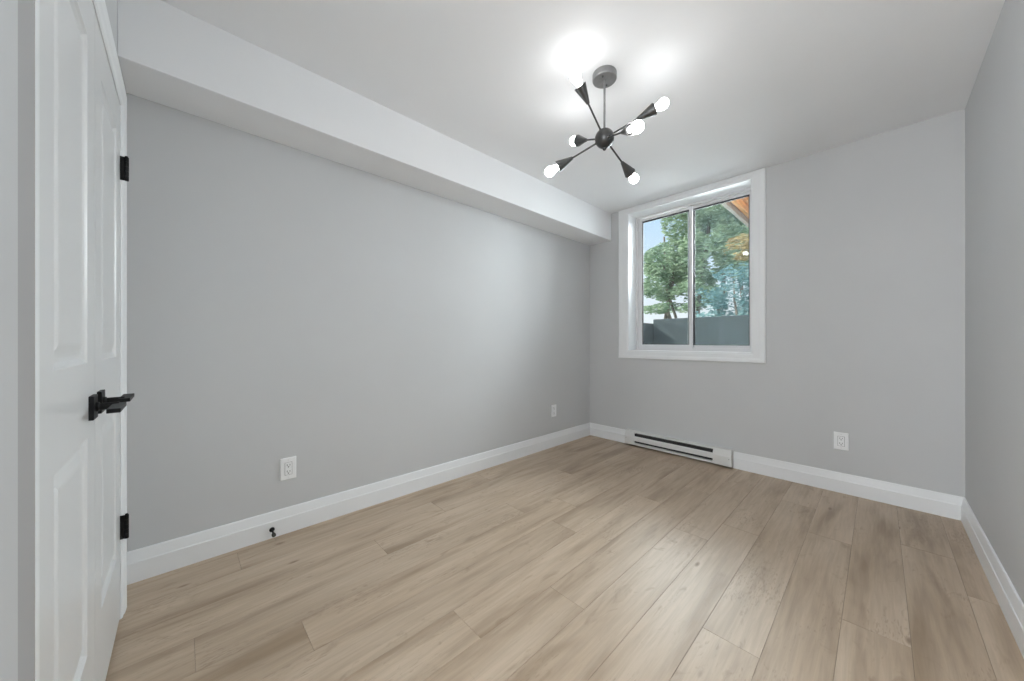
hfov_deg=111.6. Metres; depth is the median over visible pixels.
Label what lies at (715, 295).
shrub
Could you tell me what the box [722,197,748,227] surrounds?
roof eave
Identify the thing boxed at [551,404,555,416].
wall outlet
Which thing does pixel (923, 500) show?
baseboard
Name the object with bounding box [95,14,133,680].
door
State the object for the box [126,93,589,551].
wall
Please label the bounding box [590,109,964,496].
wall
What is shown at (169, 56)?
ceiling bulkhead
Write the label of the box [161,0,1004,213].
ceiling
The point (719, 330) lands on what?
wall
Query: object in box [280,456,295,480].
wall outlet
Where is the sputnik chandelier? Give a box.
[545,65,668,183]
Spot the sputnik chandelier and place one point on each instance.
(603, 77)
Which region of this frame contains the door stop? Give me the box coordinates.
[269,527,275,536]
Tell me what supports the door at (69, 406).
in the wall at (111, 5)
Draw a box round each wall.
[0,0,34,680]
[105,0,125,90]
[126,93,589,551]
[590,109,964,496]
[644,315,748,344]
[965,0,1023,603]
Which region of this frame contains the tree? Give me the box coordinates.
[644,204,748,318]
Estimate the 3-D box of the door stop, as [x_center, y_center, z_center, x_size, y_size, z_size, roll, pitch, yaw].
[-1.285,1.027,1.870,0.025,0.034,0.061,0,0,-43]
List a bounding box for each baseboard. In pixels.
[127,422,589,584]
[590,423,963,520]
[961,497,1023,657]
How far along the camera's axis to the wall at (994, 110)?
1.49 m
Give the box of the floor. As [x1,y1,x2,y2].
[105,435,1023,680]
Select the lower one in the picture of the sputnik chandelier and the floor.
the floor
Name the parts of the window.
sliding sash, frame, fixed sash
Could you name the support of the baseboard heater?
attached to the wall at (865, 238)
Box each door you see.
[39,0,126,680]
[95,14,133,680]
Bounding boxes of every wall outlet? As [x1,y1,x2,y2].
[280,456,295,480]
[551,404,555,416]
[834,432,848,450]
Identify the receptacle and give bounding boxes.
[285,462,291,474]
[838,436,843,445]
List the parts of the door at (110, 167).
lever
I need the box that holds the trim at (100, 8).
[35,0,126,680]
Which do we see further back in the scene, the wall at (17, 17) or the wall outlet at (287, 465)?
the wall outlet at (287, 465)
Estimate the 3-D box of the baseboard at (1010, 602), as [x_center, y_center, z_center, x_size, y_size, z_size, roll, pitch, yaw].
[0.704,1.000,0.194,5.489,0.139,0.017,0,0,-43]
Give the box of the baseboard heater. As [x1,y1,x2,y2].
[625,429,732,466]
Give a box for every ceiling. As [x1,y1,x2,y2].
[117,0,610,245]
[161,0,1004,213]
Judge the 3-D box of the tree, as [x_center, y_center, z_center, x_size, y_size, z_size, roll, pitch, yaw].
[4.309,-1.981,7.596,3.200,5.123,1.684,0,0,41]
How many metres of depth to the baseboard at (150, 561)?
2.02 m
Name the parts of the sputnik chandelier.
bulb, bulb, bulb, arm, arm, stem, arm, arm, arm, bulb, bulb, bulb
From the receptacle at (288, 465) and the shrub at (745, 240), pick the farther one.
the shrub at (745, 240)
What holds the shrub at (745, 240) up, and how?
on the ground
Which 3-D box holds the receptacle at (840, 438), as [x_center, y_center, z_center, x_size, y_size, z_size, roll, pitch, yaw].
[2.328,0.707,2.461,0.004,0.068,0.034,0,0,-43]
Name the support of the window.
in the wall at (865, 238)
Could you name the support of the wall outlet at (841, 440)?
attached to the wall at (865, 238)
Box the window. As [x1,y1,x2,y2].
[619,167,765,362]
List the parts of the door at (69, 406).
lever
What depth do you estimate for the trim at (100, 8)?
1.10 m
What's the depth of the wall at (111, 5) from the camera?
1.26 m
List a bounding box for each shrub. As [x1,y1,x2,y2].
[695,262,748,316]
[724,233,748,275]

